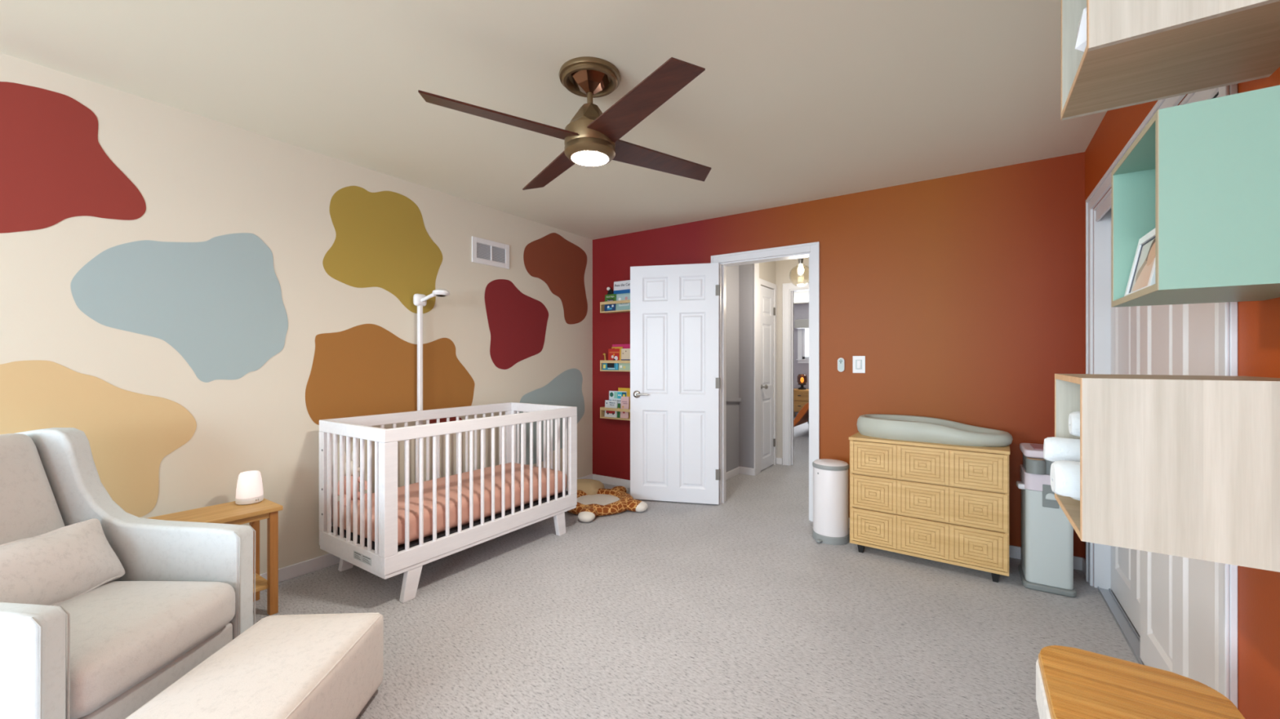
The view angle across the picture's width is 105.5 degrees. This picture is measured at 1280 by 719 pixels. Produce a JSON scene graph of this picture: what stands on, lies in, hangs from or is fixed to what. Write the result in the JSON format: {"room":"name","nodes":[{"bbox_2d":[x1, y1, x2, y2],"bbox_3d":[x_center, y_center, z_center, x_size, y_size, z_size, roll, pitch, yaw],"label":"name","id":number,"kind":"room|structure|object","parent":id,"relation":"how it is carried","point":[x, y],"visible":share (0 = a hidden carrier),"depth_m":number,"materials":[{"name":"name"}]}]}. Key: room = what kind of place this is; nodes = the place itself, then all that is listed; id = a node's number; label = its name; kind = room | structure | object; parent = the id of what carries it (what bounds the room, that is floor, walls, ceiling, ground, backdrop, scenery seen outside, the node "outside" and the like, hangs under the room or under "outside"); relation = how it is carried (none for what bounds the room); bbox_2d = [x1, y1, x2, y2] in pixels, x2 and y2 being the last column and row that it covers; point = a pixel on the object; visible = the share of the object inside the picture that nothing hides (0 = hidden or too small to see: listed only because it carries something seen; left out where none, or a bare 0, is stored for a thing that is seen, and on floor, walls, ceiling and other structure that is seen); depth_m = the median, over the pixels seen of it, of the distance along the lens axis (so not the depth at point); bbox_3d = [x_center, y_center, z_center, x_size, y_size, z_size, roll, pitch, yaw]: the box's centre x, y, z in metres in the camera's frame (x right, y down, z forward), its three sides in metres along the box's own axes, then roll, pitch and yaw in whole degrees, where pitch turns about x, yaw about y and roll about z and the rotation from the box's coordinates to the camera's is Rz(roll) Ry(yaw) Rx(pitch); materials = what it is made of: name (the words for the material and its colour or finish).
{"room":"bedroom","nodes":[
{"label":"bedroom","id":0,"kind":"room"},
{"bbox_2d":[0,52,592,574],"bbox_3d":[-2.469,0.010,2.101,0.121,2.440,7.143,0,0,34],"label":"wall","id":1,"kind":"structure","parent":0,"point":[188,294],"depth_m":2.53,"materials":[{"name":"beige paint"}]},
{"bbox_2d":[259,474,592,582],"bbox_3d":[-2.414,1.192,2.064,0.013,0.075,6.903,0,0,34],"label":"baseboard","id":2,"kind":"structure","parent":1,"relation":"attached to","point":[294,571],"depth_m":2.80,"materials":[{"name":"white paint"}]},
{"bbox_2d":[471,235,509,269],"bbox_3d":[-1.184,-0.847,3.878,0.010,0.197,0.363,0,0,34],"label":"air vent","id":3,"kind":"object","parent":1,"relation":"in","point":[487,252],"visible":1,"depth_m":3.87,"materials":[{"name":"white plastic"}]},
{"bbox_2d":[0,0,1106,304],"bbox_3d":[0.922,-1.260,4.028,6.200,0.100,14.300,0,0,34],"label":"ceiling","id":4,"kind":"structure","parent":0,"point":[793,101],"depth_m":2.10,"materials":[{"name":"beige paint"}]},
{"bbox_2d":[417,56,711,190],"bbox_3d":[-0.213,-1.029,2.072,1.005,0.362,1.005,0,0,10],"label":"ceiling fan","id":5,"kind":"object","parent":4,"relation":"hanging from","point":[591,138],"visible":1,"depth_m":1.98,"materials":[{"name":"brown metal"}]},
{"bbox_2d":[789,257,808,286],"bbox_3d":[1.532,-0.953,4.641,0.210,0.515,0.210,0,0,34],"label":"pendant lamp","id":6,"kind":"object","parent":4,"relation":"hanging from","point":[798,274],"visible":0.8,"depth_m":4.57,"materials":[{"name":"clear glass"}]},
{"bbox_2d":[797,257,803,264],"bbox_3d":[1.532,-0.955,4.641,0.052,0.090,0.052,0,0,34],"label":"socket","id":7,"kind":"object","parent":6,"relation":"attached to","point":[801,260],"depth_m":4.62,"materials":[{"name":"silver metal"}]},
{"bbox_2d":[253,416,1138,718],"bbox_3d":[0.922,1.280,4.028,6.200,0.100,14.300,0,0,34],"label":"floor","id":8,"kind":"structure","parent":0,"point":[733,609],"depth_m":2.25,"materials":[{"name":"grey carpet"}]},
{"bbox_2d":[0,427,255,718],"bbox_3d":[-1.895,0.744,1.525,0.900,0.972,0.670,0,0,0],"label":"armchair","id":9,"kind":"object","parent":8,"relation":"on","point":[184,592],"visible":0.83,"depth_m":1.61,"materials":[{"name":"fabric"}]},
{"bbox_2d":[0,433,65,545],"bbox_3d":[-2.165,0.565,1.520,0.334,0.605,0.522,0,0,0],"label":"cushion","id":10,"kind":"object","parent":9,"relation":"on","point":[33,465],"depth_m":1.70,"materials":[{"name":"fabric"}]},
{"bbox_2d":[0,518,125,605],"bbox_3d":[-1.916,0.679,1.516,0.171,0.226,0.501,0,0,0],"label":"lumbar pillow","id":11,"kind":"object","parent":9,"relation":"on","point":[73,560],"visible":0.88,"depth_m":1.56,"materials":[{"name":"beige fabric"}]},
{"bbox_2d":[52,581,235,718],"bbox_3d":[-1.765,0.878,1.520,0.640,0.203,0.522,0,0,0],"label":"seat cushion","id":12,"kind":"object","parent":9,"relation":"on","point":[126,637],"depth_m":1.48,"materials":[{"name":"fabric"}]},
{"bbox_2d":[148,498,283,615],"bbox_3d":[-1.995,0.971,2.246,0.295,0.518,0.495,0,0,34],"label":"side table","id":13,"kind":"object","parent":8,"relation":"on","point":[230,513],"visible":0.31,"depth_m":2.34,"materials":[{"name":"brown wood"}]},
{"bbox_2d":[235,471,263,505],"bbox_3d":[-1.944,0.636,2.426,0.114,0.151,0.112,0,0,34],"label":"night light","id":14,"kind":"object","parent":13,"relation":"on","point":[249,491],"visible":1,"depth_m":2.39,"materials":[{"name":"white plastic"}]},
{"bbox_2d":[253,573,268,592],"bbox_3d":[-1.995,1.097,2.246,0.235,0.017,0.435,0,0,34],"label":"shelf","id":15,"kind":"object","parent":13,"relation":"attached to","point":[261,584],"depth_m":2.36,"materials":[{"name":"brown wood"}]},
{"bbox_2d":[125,613,383,718],"bbox_3d":[-1.152,1.079,1.493,0.443,0.302,0.648,0,0,-3],"label":"ottoman","id":16,"kind":"object","parent":8,"relation":"on","point":[318,666],"visible":1,"depth_m":1.49,"materials":[{"name":"fabric"}]},
{"bbox_2d":[413,288,449,425],"bbox_3d":[-1.423,0.379,3.267,0.256,1.702,0.280,0,0,34],"label":"camera","id":17,"kind":"object","parent":8,"relation":"on","point":[420,300],"visible":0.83,"depth_m":3.31,"materials":[{"name":"white plastic"}]},
{"bbox_2d":[319,402,577,603],"bbox_3d":[-1.140,0.786,3.146,0.700,0.887,1.405,0,0,34],"label":"crib","id":18,"kind":"object","parent":8,"relation":"on","point":[383,557],"visible":0.97,"depth_m":2.73,"materials":[{"name":"white wood"}]},
{"bbox_2d":[354,551,370,564],"bbox_3d":[-1.418,1.014,2.486,0.160,0.028,0.001,0,0,34],"label":"print","id":19,"kind":"object","parent":18,"relation":"attached to","point":[362,557],"depth_m":2.49,"materials":[{"name":"grey paper"}]},
{"bbox_2d":[332,462,567,545],"bbox_3d":[-1.139,0.881,3.147,0.628,0.177,1.330,0,0,34],"label":"mattress","id":20,"kind":"object","parent":18,"relation":"on","point":[441,482],"visible":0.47,"depth_m":2.93,"materials":[{"name":"fabric"}]},
{"bbox_2d":[337,451,367,506],"bbox_3d":[-1.652,0.667,2.784,0.159,0.285,0.184,0,0,34],"label":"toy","id":21,"kind":"object","parent":20,"relation":"on","point":[358,468],"visible":0.27,"depth_m":2.77,"materials":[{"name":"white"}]},
{"bbox_2d":[566,479,648,522],"bbox_3d":[-0.360,1.167,4.100,0.907,0.153,0.851,0,0,34],"label":"giraffe","id":22,"kind":"object","parent":8,"relation":"on","point":[593,500],"visible":0.8,"depth_m":3.99,"materials":[{"name":"orange fabric"}]},
{"bbox_2d":[793,388,808,416],"bbox_3d":[3.421,0.930,10.255,0.540,0.600,0.468,0,0,34],"label":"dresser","id":23,"kind":"object","parent":8,"relation":"on","point":[801,397],"visible":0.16,"depth_m":10.07,"materials":[{"name":"brown wood"}]},
{"bbox_2d":[796,373,807,390],"bbox_3d":[3.407,0.470,10.233,0.200,0.320,0.200,0,0,34],"label":"table lamp","id":24,"kind":"object","parent":23,"relation":"on","point":[802,379],"visible":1,"depth_m":10.16,"materials":[{"name":"black"}]},
{"bbox_2d":[793,402,808,437],"bbox_3d":[3.824,0.945,8.095,1.968,0.570,2.110,0,0,34],"label":"bed","id":25,"kind":"object","parent":8,"relation":"on","point":[802,417],"visible":0.1,"depth_m":7.71,"materials":[{"name":"orange wood"}]},
{"bbox_2d":[793,402,808,426],"bbox_3d":[3.620,0.873,7.840,1.918,0.426,1.460,0,0,34],"label":"blanket","id":26,"kind":"object","parent":25,"relation":"on","point":[802,417],"depth_m":7.72,"materials":[{"name":"orange fabric"}]},
{"bbox_2d":[812,458,849,545],"bbox_3d":[1.308,0.961,3.342,0.240,0.538,0.240,0,0,8],"label":"pail","id":27,"kind":"object","parent":8,"relation":"on","point":[830,477],"visible":1,"depth_m":3.25,"materials":[{"name":"grey"}]},
{"bbox_2d":[848,431,1009,582],"bbox_3d":[1.791,0.863,3.039,0.821,0.735,0.436,0,0,37],"label":"dresser","id":28,"kind":"object","parent":8,"relation":"on","point":[948,504],"visible":0.99,"depth_m":2.83,"materials":[{"name":"brown wood"}]},
{"bbox_2d":[857,413,1013,447],"bbox_3d":[1.806,0.434,3.045,0.834,0.122,0.400,0,0,37],"label":"changing pad","id":29,"kind":"object","parent":28,"relation":"on","point":[894,427],"visible":1,"depth_m":2.94,"materials":[{"name":"grey plastic"}]},
{"bbox_2d":[1015,443,1076,597],"bbox_3d":[2.220,0.855,2.681,0.243,0.750,0.304,0,0,33],"label":"pail","id":30,"kind":"object","parent":8,"relation":"on","point":[1046,566],"visible":0.75,"depth_m":2.58,"materials":[{"name":"grey plastic"}]},
{"bbox_2d":[1035,645,1244,718],"bbox_3d":[0.971,0.950,0.935,0.307,0.560,0.386,0,0,34],"label":"wooden table","id":31,"kind":"object","parent":8,"relation":"on","point":[1072,683],"visible":1,"depth_m":0.99,"materials":[{"name":"brown wood"}]},
{"bbox_2d":[725,261,775,472],"bbox_3d":[0.828,0.010,5.314,0.800,2.440,1.877,0,0,34],"label":"wall","id":32,"kind":"structure","parent":0,"point":[740,279],"depth_m":5.19,"materials":[{"name":"grey paint"}]},
{"bbox_2d":[725,397,741,401],"bbox_3d":[0.792,0.393,4.829,0.025,0.125,1.020,0,0,34],"label":"trim","id":33,"kind":"structure","parent":32,"relation":"attached to","point":[727,399],"depth_m":5.07,"materials":[{"name":"grey paint"}]},
{"bbox_2d":[725,457,782,479],"bbox_3d":[1.037,1.192,5.093,0.183,0.075,1.743,0,0,44],"label":"baseboard","id":34,"kind":"structure","parent":32,"relation":"attached to","point":[742,470],"depth_m":5.18,"materials":[{"name":"white paint"}]},
{"bbox_2d":[754,262,776,475],"bbox_3d":[1.407,0.010,5.442,0.015,2.440,0.695,0,0,34],"label":"trim","id":35,"kind":"structure","parent":32,"relation":"attached to","point":[758,282],"depth_m":5.24,"materials":[{"name":"white paint"}]},
{"bbox_2d":[760,285,775,471],"bbox_3d":[1.453,0.205,5.491,0.105,2.030,0.472,0,0,34],"label":"door","id":36,"kind":"structure","parent":32,"relation":"in","point":[767,309],"depth_m":5.51,"materials":[{"name":"white paint"}]},
{"bbox_2d":[775,257,808,464],"bbox_3d":[2.628,0.010,5.117,3.800,2.440,0.120,0,0,34],"label":"wall","id":37,"kind":"structure","parent":0,"point":[783,268],"depth_m":5.71,"materials":[{"name":"grey paint"}]},
{"bbox_2d":[782,283,808,466],"bbox_3d":[2.081,0.172,5.476,0.920,2.115,0.141,0,0,34],"label":"trim","id":38,"kind":"structure","parent":37,"relation":"attached to","point":[788,290],"depth_m":5.66,"materials":[{"name":"white paint"}]},
{"bbox_2d":[793,303,808,413],"bbox_3d":[4.638,0.010,9.857,5.800,2.440,0.120,0,0,34],"label":"wall","id":39,"kind":"structure","parent":0,"point":[801,311],"depth_m":10.60,"materials":[{"name":"grey paint"}]},
{"bbox_2d":[794,319,808,328],"bbox_3d":[3.853,-0.765,10.250,1.180,0.190,0.070,0,0,34],"label":"window shade","id":40,"kind":"object","parent":39,"relation":"attached to","point":[804,323],"visible":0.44,"depth_m":10.47,"materials":[{"name":"grey fabric"}]},
{"bbox_2d":[796,328,808,363],"bbox_3d":[3.893,-0.390,10.290,1.140,0.940,0.100,0,0,34],"label":"window","id":41,"kind":"structure","parent":39,"relation":"in","point":[802,358],"depth_m":10.55,"materials":[{"name":"white paint"}]},
{"bbox_2d":[592,151,1084,558],"bbox_3d":[1.399,0.010,3.719,4.463,2.440,0.120,0,0,34],"label":"wall","id":42,"kind":"structure","parent":0,"point":[962,296],"depth_m":3.27,"materials":[{"name":"orange paint"}]},
{"bbox_2d":[600,299,630,313],"bbox_3d":[-0.196,-0.506,4.669,0.400,0.105,0.100,0,0,34],"label":"ledge","id":43,"kind":"object","parent":42,"relation":"attached to","point":[602,304],"visible":0.48,"depth_m":4.67,"materials":[{"name":"beige wood"}]},
{"bbox_2d":[606,287,613,294],"bbox_3d":[-0.289,-0.588,4.745,0.084,0.243,0.034,0,0,34],"label":"figurine","id":44,"kind":"object","parent":43,"relation":"on","point":[610,291],"visible":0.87,"depth_m":4.74,"materials":[{"name":"black"}]},
{"bbox_2d":[604,293,616,311],"bbox_3d":[-0.285,-0.548,4.715,0.132,0.166,0.026,0,0,34],"label":"book","id":45,"kind":"object","parent":43,"relation":"on","point":[612,297],"visible":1,"depth_m":4.71,"materials":[{"name":"green paper"}]},
{"bbox_2d":[604,298,615,311],"bbox_3d":[-0.290,-0.526,4.707,0.132,0.118,0.009,0,0,34],"label":"print","id":46,"kind":"object","parent":45,"relation":"attached to","point":[607,307],"depth_m":4.71},
{"bbox_2d":[613,280,630,293],"bbox_3d":[-0.166,-0.611,4.676,0.215,0.290,0.026,0,0,34],"label":"book","id":47,"kind":"object","parent":43,"relation":"on","point":[622,286],"visible":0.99,"depth_m":4.68,"materials":[{"name":"white paper"}]},
{"bbox_2d":[613,288,630,293],"bbox_3d":[-0.171,-0.568,4.670,0.215,0.203,0.011,0,0,34],"label":"print","id":48,"kind":"object","parent":47,"relation":"attached to","point":[615,291],"depth_m":4.68,"materials":[{"name":"blue paper"}]},
{"bbox_2d":[615,293,630,310],"bbox_3d":[-0.156,-0.547,4.631,0.170,0.162,0.023,0,0,34],"label":"book","id":49,"kind":"object","parent":43,"relation":"on","point":[624,306],"visible":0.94,"depth_m":4.62,"materials":[{"name":"teal paper"}]},
{"bbox_2d":[617,294,630,306],"bbox_3d":[-0.159,-0.562,4.626,0.153,0.107,0.009,0,0,34],"label":"print","id":50,"kind":"object","parent":49,"relation":"attached to","point":[620,297],"depth_m":4.62,"materials":[{"name":"teal paper"}]},
{"bbox_2d":[600,406,630,420],"bbox_3d":[-0.196,0.517,4.669,0.400,0.105,0.100,0,0,34],"label":"ledge","id":51,"kind":"object","parent":42,"relation":"attached to","point":[603,409],"visible":0.38,"depth_m":4.65,"materials":[{"name":"beige wood"}]},
{"bbox_2d":[604,400,617,417],"bbox_3d":[-0.279,0.477,4.715,0.145,0.162,0.023,0,0,34],"label":"book","id":52,"kind":"object","parent":51,"relation":"on","point":[608,403],"visible":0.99,"depth_m":4.71,"materials":[{"name":"white paper"}]},
{"bbox_2d":[605,402,614,414],"bbox_3d":[-0.286,0.475,4.711,0.109,0.115,0.009,0,0,34],"label":"print","id":53,"kind":"object","parent":52,"relation":"attached to","point":[609,405],"depth_m":4.71},
{"bbox_2d":[608,391,626,404],"bbox_3d":[-0.216,0.432,4.702,0.205,0.252,0.019,0,0,34],"label":"book","id":54,"kind":"object","parent":51,"relation":"on","point":[613,395],"visible":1,"depth_m":4.70,"materials":[{"name":"white paper"}]},
{"bbox_2d":[609,391,626,400],"bbox_3d":[-0.218,0.385,4.698,0.205,0.144,0.006,0,0,34],"label":"print","id":55,"kind":"object","parent":54,"relation":"attached to","point":[614,396],"depth_m":4.70,"materials":[{"name":"teal"}]},
{"bbox_2d":[617,403,620,417],"bbox_3d":[-0.201,0.491,4.669,0.033,0.136,0.021,0,0,34],"label":"book","id":56,"kind":"object","parent":51,"relation":"on","point":[618,405],"visible":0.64,"depth_m":4.66,"materials":[{"name":"green paper"}]},
{"bbox_2d":[617,387,630,417],"bbox_3d":[-0.127,0.415,4.657,0.202,0.285,0.016,0,0,34],"label":"book","id":57,"kind":"object","parent":51,"relation":"on","point":[623,389],"visible":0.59,"depth_m":4.65,"materials":[{"name":"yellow paper"}]},
{"bbox_2d":[620,396,629,418],"bbox_3d":[-0.144,0.456,4.637,0.092,0.205,0.026,0,0,34],"label":"book","id":58,"kind":"object","parent":51,"relation":"on","point":[624,403],"visible":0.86,"depth_m":4.63,"materials":[{"name":"pink paper"}]},
{"bbox_2d":[600,360,630,371],"bbox_3d":[-0.196,0.060,4.669,0.400,0.105,0.100,0,0,34],"label":"ledge","id":59,"kind":"object","parent":42,"relation":"attached to","point":[602,361],"visible":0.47,"depth_m":4.66,"materials":[{"name":"beige wood"}]},
{"bbox_2d":[602,363,618,369],"bbox_3d":[-0.283,0.064,4.698,0.190,0.075,0.016,0,0,34],"label":"book","id":60,"kind":"object","parent":59,"relation":"on","point":[605,366],"visible":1,"depth_m":4.69,"materials":[{"name":"teal paper"}]},
{"bbox_2d":[608,348,621,360],"bbox_3d":[-0.243,-0.001,4.702,0.155,0.205,0.020,0,0,34],"label":"book","id":61,"kind":"object","parent":59,"relation":"on","point":[614,354],"visible":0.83,"depth_m":4.70,"materials":[{"name":"red paper"}]},
{"bbox_2d":[612,344,630,348],"bbox_3d":[-0.169,-0.023,4.684,0.243,0.248,0.014,0,0,34],"label":"book","id":62,"kind":"object","parent":59,"relation":"on","point":[624,346],"visible":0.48,"depth_m":4.68,"materials":[{"name":"pink paper"}]},
{"bbox_2d":[618,363,630,370],"bbox_3d":[-0.144,0.064,4.604,0.132,0.075,0.015,0,0,34],"label":"book","id":63,"kind":"object","parent":59,"relation":"on","point":[622,366],"visible":0.9,"depth_m":4.60,"materials":[{"name":"green paper"}]},
{"bbox_2d":[621,348,630,360],"bbox_3d":[-0.110,-0.001,4.613,0.165,0.205,0.018,0,0,34],"label":"book","id":64,"kind":"object","parent":59,"relation":"on","point":[625,353],"visible":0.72,"depth_m":4.63,"materials":[{"name":"beige paper"}]},
{"bbox_2d":[630,262,719,504],"bbox_3d":[0.293,0.203,4.166,0.778,2.030,0.080,0,0,13],"label":"door","id":65,"kind":"structure","parent":42,"relation":"in","point":[675,380],"depth_m":4.17,"materials":[{"name":"white paint"}]},
{"bbox_2d":[711,241,819,521],"bbox_3d":[1.014,0.172,3.968,0.896,2.116,0.141,0,0,34],"label":"trim","id":66,"kind":"structure","parent":42,"relation":"attached to","point":[812,249],"depth_m":3.72,"materials":[{"name":"white paint"}]},
{"bbox_2d":[592,474,1083,570],"bbox_3d":[1.052,1.192,3.875,3.713,0.075,0.013,0,0,34],"label":"baseboard","id":67,"kind":"structure","parent":42,"relation":"attached to","point":[1015,552],"depth_m":3.55,"materials":[{"name":"white paint"}]},
{"bbox_2d":[837,357,844,372],"bbox_3d":[1.478,0.039,3.581,0.048,0.104,0.020,0,0,34],"label":"remote","id":68,"kind":"object","parent":42,"relation":"attached to","point":[841,362],"visible":1,"depth_m":3.57,"materials":[{"name":"white plastic"}]},
{"bbox_2d":[853,355,865,373],"bbox_3d":[1.579,0.036,3.515,0.084,0.124,0.015,0,0,34],"label":"light switch","id":69,"kind":"object","parent":42,"relation":"attached to","point":[859,362],"visible":1,"depth_m":3.51,"materials":[{"name":"white plastic"}]},
{"bbox_2d":[1084,66,1279,718],"bbox_3d":[0.668,0.010,-0.102,0.120,2.440,7.023,0,0,34],"label":"wall","id":70,"kind":"structure","parent":0,"point":[1258,322],"depth_m":1.15,"materials":[{"name":"brown paint"}]},
{"bbox_2d":[1082,557,1085,576],"bbox_3d":[0.647,1.192,-0.015,0.013,0.075,6.903,0,0,34],"label":"baseboard","id":71,"kind":"structure","parent":70,"relation":"attached to","point":[1083,558],"depth_m":2.80,"materials":[{"name":"white paint"}]},
{"bbox_2d":[1097,586,1144,665],"bbox_3d":[2.041,1.224,1.917,0.100,0.012,1.627,0,0,34],"label":"trim","id":72,"kind":"structure","parent":70,"relation":"attached to","point":[1129,632],"depth_m":2.27,"materials":[{"name":"silver metal"}]},
{"bbox_2d":[1111,306,1140,635],"bbox_3d":[2.269,0.238,2.217,0.036,1.955,0.870,0,0,34],"label":"door","id":73,"kind":"structure","parent":70,"relation":"in","point":[1125,321],"depth_m":2.34,"materials":[{"name":"white paint"}]},
{"bbox_2d":[1085,83,1237,708],"bbox_3d":[2.030,0.172,1.924,0.142,2.115,1.795,0,0,34],"label":"trim","id":74,"kind":"structure","parent":70,"relation":"attached to","point":[1228,311],"depth_m":2.52,"materials":[{"name":"white paint"}]},
{"bbox_2d":[1054,373,1279,572],"bbox_3d":[1.207,0.215,1.113,0.354,0.350,0.403,0,0,34],"label":"wall shelf","id":75,"kind":"object","parent":70,"relation":"attached to","point":[1184,466],"visible":0.98,"depth_m":0.97,"materials":[{"name":"brown wood"}]},
{"bbox_2d":[1049,460,1079,497],"bbox_3d":[1.150,0.288,1.100,0.334,0.086,0.094,0,0,32],"label":"rolled towel","id":76,"kind":"object","parent":75,"relation":"in","point":[1064,475],"visible":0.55,"depth_m":1.15,"materials":[{"name":"white fabric"}]},
{"bbox_3d":[1.238,0.331,1.187,0.285,0.068,0.074,0,0,34],"label":"rolled towel","id":77,"kind":"object","parent":75,"relation":"on","visible":0},
{"bbox_2d":[1043,436,1079,462],"bbox_3d":[1.207,0.242,1.198,0.330,0.075,0.072,0,0,36],"label":"rolled towel","id":78,"kind":"object","parent":77,"relation":"on","point":[1055,449],"visible":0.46,"depth_m":1.25,"materials":[{"name":"white fabric"}]},
{"bbox_2d":[1068,411,1079,436],"bbox_3d":[1.241,0.167,1.191,0.285,0.066,0.072,0,0,34],"label":"rolled towel","id":79,"kind":"object","parent":78,"relation":"on","point":[1073,417],"visible":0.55,"depth_m":1.25,"materials":[{"name":"white fabric"}]},
{"bbox_2d":[1060,0,1279,120],"bbox_3d":[1.154,-0.805,1.035,0.354,0.350,0.360,0,0,34],"label":"wall shelf","id":80,"kind":"object","parent":70,"relation":"attached to","point":[1136,51],"visible":1,"depth_m":1.00,"materials":[{"name":"brown wood"}]},
{"bbox_2d":[1075,7,1086,52],"bbox_3d":[0.999,-0.754,1.044,0.100,0.219,0.106,0,0,34],"label":"ornament","id":81,"kind":"object","parent":80,"relation":"on","point":[1081,40],"visible":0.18,"depth_m":1.05,"materials":[{"name":"white ceramic"}]},
{"bbox_2d":[1140,94,1218,692],"bbox_3d":[1.810,0.238,1.619,0.036,1.955,0.870,0,0,34],"label":"door","id":82,"kind":"structure","parent":70,"relation":"in","point":[1180,595],"depth_m":1.61,"materials":[{"name":"white paint"}]},
{"bbox_2d":[1111,84,1279,306],"bbox_3d":[1.208,-0.308,1.023,0.252,0.348,0.374,0,0,34],"label":"wall shelf","id":83,"kind":"object","parent":70,"relation":"attached to","point":[1203,175],"visible":1,"depth_m":0.91,"materials":[{"name":"green laminate"}]},
{"bbox_2d":[1124,228,1155,296],"bbox_3d":[1.169,-0.223,1.122,0.040,0.149,0.210,0,0,34],"label":"picture frame","id":84,"kind":"object","parent":83,"relation":"on","point":[1142,275],"visible":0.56,"depth_m":1.14,"materials":[{"name":"white plastic"}]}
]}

